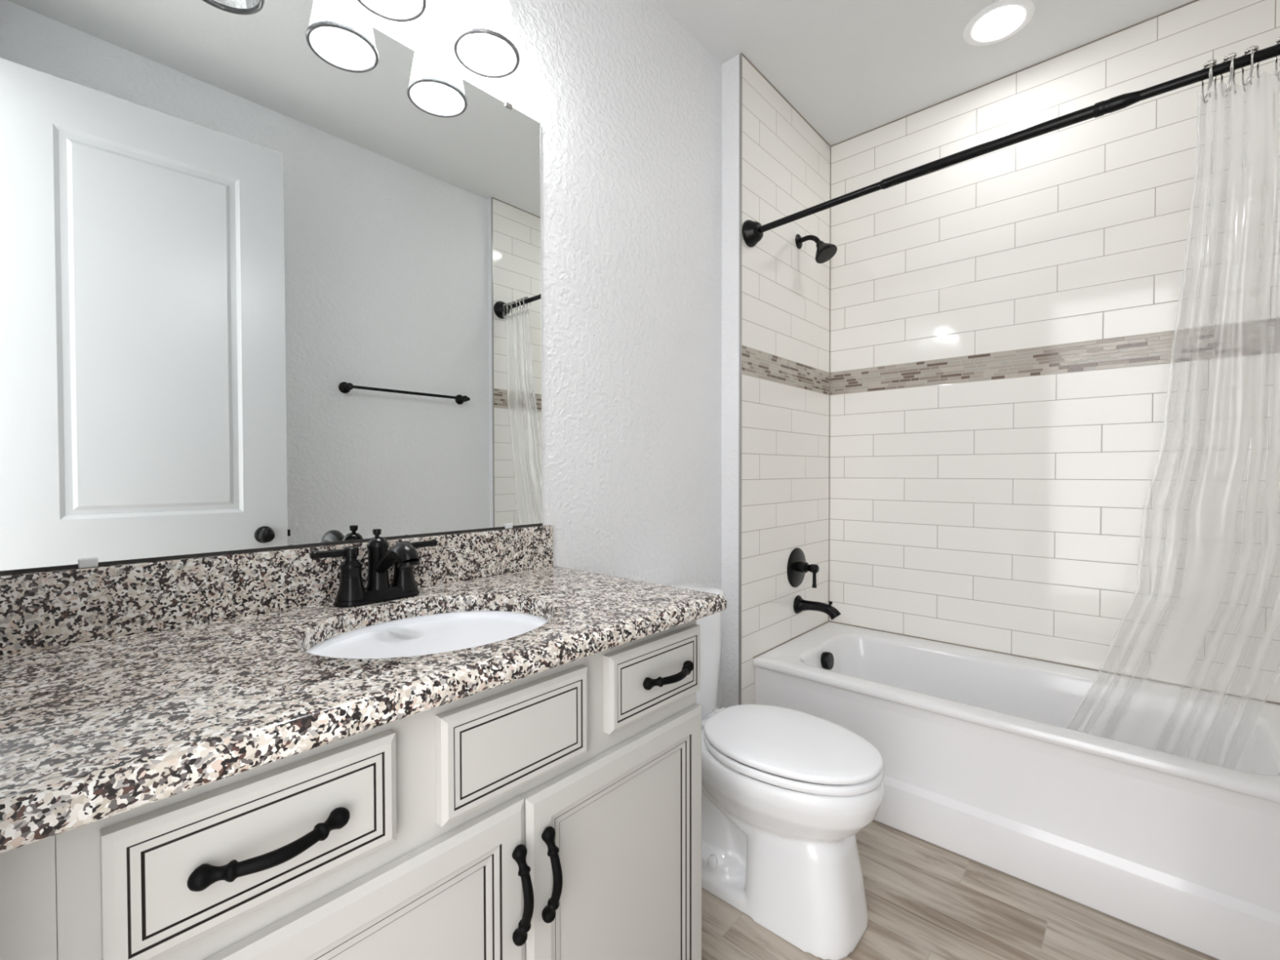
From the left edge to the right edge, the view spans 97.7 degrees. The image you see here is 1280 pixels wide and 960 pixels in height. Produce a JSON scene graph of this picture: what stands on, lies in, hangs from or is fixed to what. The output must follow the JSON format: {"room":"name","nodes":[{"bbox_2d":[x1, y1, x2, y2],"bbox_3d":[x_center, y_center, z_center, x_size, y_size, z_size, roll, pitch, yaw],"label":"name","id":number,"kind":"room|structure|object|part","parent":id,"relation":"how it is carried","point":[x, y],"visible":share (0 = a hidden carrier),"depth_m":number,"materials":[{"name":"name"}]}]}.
{"room":"bathroom","nodes":[
{"label":"bathroom","id":0,"kind":"room"},
{"bbox_2d":[328,0,721,708],"bbox_3d":[-0.395,-0.212,1.463,0.120,2.743,1.998,1,1,42],"label":"wall","id":1,"kind":"structure","parent":0,"point":[626,102],"depth_m":1.75,"materials":[{"name":"white paint"}]},
{"bbox_2d":[0,0,542,575],"bbox_3d":[-0.593,-0.411,1.139,0.011,1.082,0.985,1,1,42],"label":"mirror","id":2,"kind":"object","parent":1,"relation":"attached to","point":[270,270],"visible":1,"depth_m":1.01,"materials":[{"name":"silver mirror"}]},
{"bbox_3d":[-0.594,0.126,1.148,0.007,0.006,0.984,1,1,42],"label":"rail","id":3,"kind":"part","parent":2,"relation":"part of","materials":[{"name":"grey"}]},
{"bbox_2d":[0,524,553,655],"bbox_3d":[-0.585,0.185,1.150,0.019,0.111,1.025,1,1,42],"label":"backsplash","id":4,"kind":"structure","parent":1,"relation":"attached to","point":[42,610],"depth_m":0.95,"materials":[{"name":"stone"}]},
{"bbox_2d":[356,0,519,78],"bbox_3d":[-0.506,-1.086,1.096,0.187,0.286,0.586,1,1,42],"label":"vanity light","id":5,"kind":"object","parent":1,"relation":"attached to","point":[487,18],"visible":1,"depth_m":1.22,"materials":[{"name":"white glass"}]},
{"bbox_3d":[-0.490,-1.028,1.082,0.136,0.159,0.136,1,1,42],"label":"lamp shade","id":6,"kind":"part","parent":5,"relation":"part of","materials":[{"name":"white glass"}]},
{"bbox_3d":[-0.342,-1.031,1.247,0.136,0.159,0.136,1,1,42],"label":"lamp shade","id":7,"kind":"part","parent":5,"relation":"part of","materials":[{"name":"white glass"}]},
{"bbox_3d":[-0.342,-1.023,1.247,0.060,0.044,0.060,1,1,42],"label":"bulb","id":8,"kind":"part","parent":5,"relation":"part of","materials":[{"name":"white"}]},
{"bbox_2d":[721,54,830,707],"bbox_3d":[0.576,-0.229,2.481,0.206,2.743,0.814,1,1,42],"label":"wall","id":9,"kind":"structure","parent":0,"point":[786,163],"depth_m":2.26,"materials":[{"name":"white tile"}]},
{"bbox_2d":[738,53,742,704],"bbox_3d":[0.379,-0.223,2.113,0.010,2.743,0.006,1,1,42],"label":"trim","id":10,"kind":"structure","parent":9,"relation":"attached to","point":[740,54],"depth_m":2.11,"materials":[{"name":"grey metal"}]},
{"bbox_2d":[786,547,819,587],"bbox_3d":[0.725,0.386,2.428,0.100,0.174,0.174,1,1,42],"label":"shower valve","id":11,"kind":"object","parent":9,"relation":"attached to","point":[797,566],"visible":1,"depth_m":2.42,"materials":[{"name":"black metal"}]},
{"bbox_3d":[0.730,0.381,2.424,0.088,0.050,0.050,1,1,42],"label":"handle","id":12,"kind":"part","parent":11,"relation":"part of","materials":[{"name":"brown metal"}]},
{"bbox_3d":[0.751,0.423,2.406,0.020,0.084,0.019,1,1,42],"label":"lever","id":13,"kind":"part","parent":11,"relation":"part of","materials":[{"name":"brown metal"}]},
{"bbox_2d":[795,234,837,263],"bbox_3d":[0.756,-1.001,2.392,0.171,0.147,0.097,1,1,42],"label":"shower fixture","id":14,"kind":"object","parent":9,"relation":"attached to","point":[824,252],"visible":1,"depth_m":2.37,"materials":[{"name":"black metal"}]},
{"bbox_3d":[0.732,-1.030,2.413,0.106,0.054,0.021,1,1,42],"label":"arm","id":15,"kind":"part","parent":14,"relation":"part of","materials":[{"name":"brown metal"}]},
{"bbox_2d":[793,595,840,619],"bbox_3d":[0.769,0.551,2.408,0.194,0.082,0.081,1,1,42],"label":"tub spout","id":16,"kind":"object","parent":9,"relation":"attached to","point":[800,605],"visible":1,"depth_m":2.40,"materials":[{"name":"black metal"}]},
{"bbox_2d":[742,43,1279,247],"bbox_3d":[0.968,-0.948,1.646,1.479,0.126,0.100,1,1,42],"label":"shower curtain rod","id":17,"kind":"object","parent":9,"relation":"attached to","point":[752,231],"visible":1,"depth_m":1.54,"materials":[{"name":"black metal"}]},
{"bbox_2d":[1201,60,1210,104],"bbox_3d":[1.334,-0.938,1.318,0.012,0.091,0.044,0,1,26],"label":"curtain hook","id":18,"kind":"object","parent":17,"relation":"hanging from","point":[1207,64],"visible":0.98,"depth_m":1.31,"materials":[{"name":"silver metal"}]},
{"bbox_2d":[1208,59,1217,100],"bbox_3d":[1.343,-0.938,1.310,0.044,0.091,0.012,-1,1,-34],"label":"curtain hook","id":19,"kind":"object","parent":17,"relation":"hanging from","point":[1213,62],"visible":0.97,"depth_m":1.30,"materials":[{"name":"silver metal"}]},
{"bbox_2d":[1220,53,1231,97],"bbox_3d":[1.359,-0.938,1.296,0.012,0.091,0.044,0,1,22],"label":"curtain hook","id":20,"kind":"object","parent":17,"relation":"hanging from","point":[1228,56],"visible":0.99,"depth_m":1.29,"materials":[{"name":"silver metal"}]},
{"bbox_2d":[1228,52,1236,94],"bbox_3d":[1.367,-0.938,1.289,0.044,0.091,0.012,-1,1,-40],"label":"curtain hook","id":21,"kind":"object","parent":17,"relation":"hanging from","point":[1233,55],"visible":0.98,"depth_m":1.28,"materials":[{"name":"silver metal"}]},
{"bbox_2d":[1240,46,1253,92],"bbox_3d":[1.383,-0.937,1.274,0.012,0.091,0.044,0,1,24],"label":"curtain hook","id":22,"kind":"object","parent":17,"relation":"hanging from","point":[1250,49],"visible":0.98,"depth_m":1.27,"materials":[{"name":"silver metal"}]},
{"bbox_2d":[1249,45,1259,87],"bbox_3d":[1.393,-0.937,1.266,0.044,0.091,0.012,-1,1,-28],"label":"curtain hook","id":23,"kind":"object","parent":17,"relation":"hanging from","point":[1255,48],"visible":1,"depth_m":1.26,"materials":[{"name":"silver metal"}]},
{"bbox_2d":[1275,36,1279,81],"bbox_3d":[1.419,-0.936,1.242,0.012,0.091,0.044,1,1,36],"label":"curtain hook","id":24,"kind":"object","parent":17,"relation":"hanging from","point":[1277,41],"visible":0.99,"depth_m":1.25,"materials":[{"name":"silver metal"}]},
{"bbox_2d":[872,819,1219,959],"bbox_3d":[0.993,1.152,1.704,1.477,0.004,0.005,1,1,42],"label":"trim","id":25,"kind":"structure","parent":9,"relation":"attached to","point":[873,820],"depth_m":1.55,"materials":[{"name":"beige"}]},
{"bbox_2d":[656,0,1194,146],"bbox_3d":[0.555,-1.631,1.214,1.840,0.100,2.930,1,1,42],"label":"ceiling","id":26,"kind":"structure","parent":0,"point":[851,68],"depth_m":2.04,"materials":[{"name":"white paint"}]},
{"bbox_2d":[963,0,1035,46],"bbox_3d":[1.247,-1.590,1.947,0.212,0.007,0.212,1,1,42],"label":"recessed light","id":27,"kind":"object","parent":26,"relation":"in","point":[1000,20],"visible":1,"depth_m":1.94,"materials":[{"name":"white"}]},
{"bbox_2d":[702,821,1212,959],"bbox_3d":[0.559,1.192,1.258,1.840,0.060,2.930,1,1,42],"label":"floor","id":28,"kind":"structure","parent":0,"point":[925,901],"depth_m":1.46,"materials":[{"name":"brown wood"}]},
{"bbox_2d":[0,619,702,959],"bbox_3d":[-0.386,0.724,0.956,0.578,0.888,0.986,1,1,42],"label":"vanity cabinet","id":29,"kind":"object","parent":28,"relation":"on","point":[555,813],"visible":1,"depth_m":0.72,"materials":[{"name":"grey paint"}]},
{"bbox_3d":[-0.386,0.374,0.586,0.019,0.132,0.258,1,1,42],"label":"drawer","id":30,"kind":"part","parent":29,"relation":"part of","materials":[{"name":"grey paint"}]},
{"bbox_3d":[-0.367,0.375,0.567,0.038,0.022,0.143,1,1,42],"label":"handle","id":31,"kind":"part","parent":29,"relation":"part of","materials":[{"name":"black metal"}]},
{"bbox_2d":[0,565,727,853],"bbox_3d":[-0.375,0.261,0.977,0.564,0.036,1.046,1,1,42],"label":"countertop","id":32,"kind":"structure","parent":29,"relation":"on","point":[91,731],"depth_m":0.68,"materials":[{"name":"stone"}]},
{"bbox_2d":[309,528,437,608],"bbox_3d":[-0.523,0.170,1.105,0.201,0.142,0.204,0,1,-10],"label":"faucet","id":33,"kind":"object","parent":32,"relation":"on","point":[351,593],"visible":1,"depth_m":1.09,"materials":[{"name":"black metal"}]},
{"bbox_3d":[-0.588,0.139,1.057,0.016,0.017,0.064,1,1,39],"label":"lever","id":34,"kind":"part","parent":33,"relation":"part of","materials":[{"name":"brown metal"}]},
{"bbox_3d":[-0.563,0.179,1.089,0.057,0.101,0.057,1,1,42],"label":"handle","id":35,"kind":"part","parent":33,"relation":"part of","materials":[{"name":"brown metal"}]},
{"bbox_3d":[-0.528,0.229,1.128,0.062,0.024,0.166,1,1,42],"label":"plate","id":36,"kind":"part","parent":33,"relation":"part of","materials":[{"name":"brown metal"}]},
{"bbox_3d":[-0.531,0.108,1.129,0.017,0.018,0.017,1,1,42],"label":"lift rod","id":37,"kind":"part","parent":33,"relation":"part of","materials":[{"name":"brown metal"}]},
{"bbox_3d":[-0.472,0.155,1.077,0.154,0.074,0.041,1,1,42],"label":"spout","id":38,"kind":"part","parent":33,"relation":"part of","materials":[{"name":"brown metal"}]},
{"bbox_3d":[-0.493,0.178,1.166,0.057,0.101,0.057,1,1,42],"label":"handle","id":39,"kind":"part","parent":33,"relation":"part of","materials":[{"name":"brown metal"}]},
{"bbox_3d":[-0.465,0.137,1.194,0.017,0.017,0.064,1,1,42],"label":"lever","id":40,"kind":"part","parent":33,"relation":"part of","materials":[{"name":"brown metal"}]},
{"bbox_2d":[306,610,548,658],"bbox_3d":[-0.351,0.359,0.975,0.389,0.163,0.451,1,1,42],"label":"sink","id":41,"kind":"object","parent":32,"relation":"in","point":[433,633],"visible":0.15,"depth_m":1.04,"materials":[{"name":"white ceramic"}]},
{"bbox_3d":[-0.322,0.757,0.663,0.019,0.571,0.447,1,1,42],"label":"door","id":42,"kind":"part","parent":29,"relation":"part of","materials":[{"name":"grey paint"}]},
{"bbox_3d":[-0.175,0.377,0.821,0.019,0.142,0.258,1,1,42],"label":"false drawer","id":43,"kind":"part","parent":29,"relation":"part of","materials":[{"name":"grey paint"}]},
{"bbox_3d":[-0.165,0.595,0.795,0.038,0.143,0.022,1,1,42],"label":"handle","id":44,"kind":"part","parent":29,"relation":"part of","materials":[{"name":"black metal"}]},
{"bbox_3d":[-0.130,0.593,0.835,0.038,0.143,0.022,1,1,42],"label":"handle","id":45,"kind":"part","parent":29,"relation":"part of","materials":[{"name":"black metal"}]},
{"bbox_3d":[-0.023,0.752,0.996,0.019,0.569,0.444,1,1,42],"label":"door","id":46,"kind":"part","parent":29,"relation":"part of","materials":[{"name":"grey paint"}]},
{"bbox_3d":[0.032,0.365,1.052,0.019,0.132,0.263,1,1,42],"label":"drawer","id":47,"kind":"part","parent":29,"relation":"part of","materials":[{"name":"grey paint"}]},
{"bbox_3d":[0.062,0.366,1.046,0.038,0.022,0.143,1,1,42],"label":"handle","id":48,"kind":"part","parent":29,"relation":"part of","materials":[{"name":"black metal"}]},
{"bbox_2d":[672,583,884,959],"bbox_3d":[0.315,0.761,1.613,0.735,0.790,0.364,1,1,42],"label":"toilet","id":49,"kind":"object","parent":28,"relation":"on","point":[787,793],"visible":0.8,"depth_m":1.43,"materials":[{"name":"white ceramic"}]},
{"bbox_3d":[0.117,0.383,1.785,0.203,0.038,0.360,1,1,42],"label":"tank lid","id":50,"kind":"part","parent":49,"relation":"part of","materials":[{"name":"white ceramic"}]},
{"bbox_3d":[0.115,0.578,1.789,0.187,0.352,0.340,1,1,42],"label":"tank","id":51,"kind":"part","parent":49,"relation":"part of","materials":[{"name":"white ceramic"}]},
{"bbox_3d":[0.323,0.952,1.609,0.715,0.408,0.360,1,1,42],"label":"bowl","id":52,"kind":"part","parent":49,"relation":"part of","materials":[{"name":"white ceramic"}]},
{"bbox_3d":[0.408,0.709,1.529,0.481,0.024,0.362,1,1,42],"label":"lid","id":53,"kind":"part","parent":49,"relation":"part of","materials":[{"name":"white plastic"}]},
{"bbox_3d":[0.410,0.736,1.528,0.479,0.022,0.364,1,1,42],"label":"seat","id":54,"kind":"part","parent":49,"relation":"part of","materials":[{"name":"white plastic"}]},
{"bbox_2d":[753,622,1279,959],"bbox_3d":[1.232,0.925,1.967,1.477,0.448,0.714,1,1,42],"label":"bathtub","id":55,"kind":"object","parent":28,"relation":"on","point":[1153,806],"visible":0.94,"depth_m":1.65,"materials":[{"name":"white ceramic"}]},
{"bbox_2d":[829,0,1279,702],"bbox_3d":[1.489,-0.228,2.279,1.837,2.743,0.121,1,1,42],"label":"wall","id":56,"kind":"structure","parent":0,"point":[1055,356],"depth_m":2.07,"materials":[{"name":"white tile"}]},
{"bbox_2d":[742,0,1199,621],"bbox_3d":[1.202,-0.446,1.914,1.479,2.295,0.802,1,1,42],"label":"trim","id":57,"kind":"structure","parent":56,"relation":"attached to","point":[1194,1],"depth_m":2.41,"materials":[{"name":"beige"}]},
{"bbox_2d":[753,620,1279,704],"bbox_3d":[1.233,0.700,1.965,1.479,0.006,0.714,1,1,42],"label":"trim","id":58,"kind":"structure","parent":56,"relation":"attached to","point":[1196,688],"depth_m":2.16,"materials":[{"name":"beige"}]}
]}

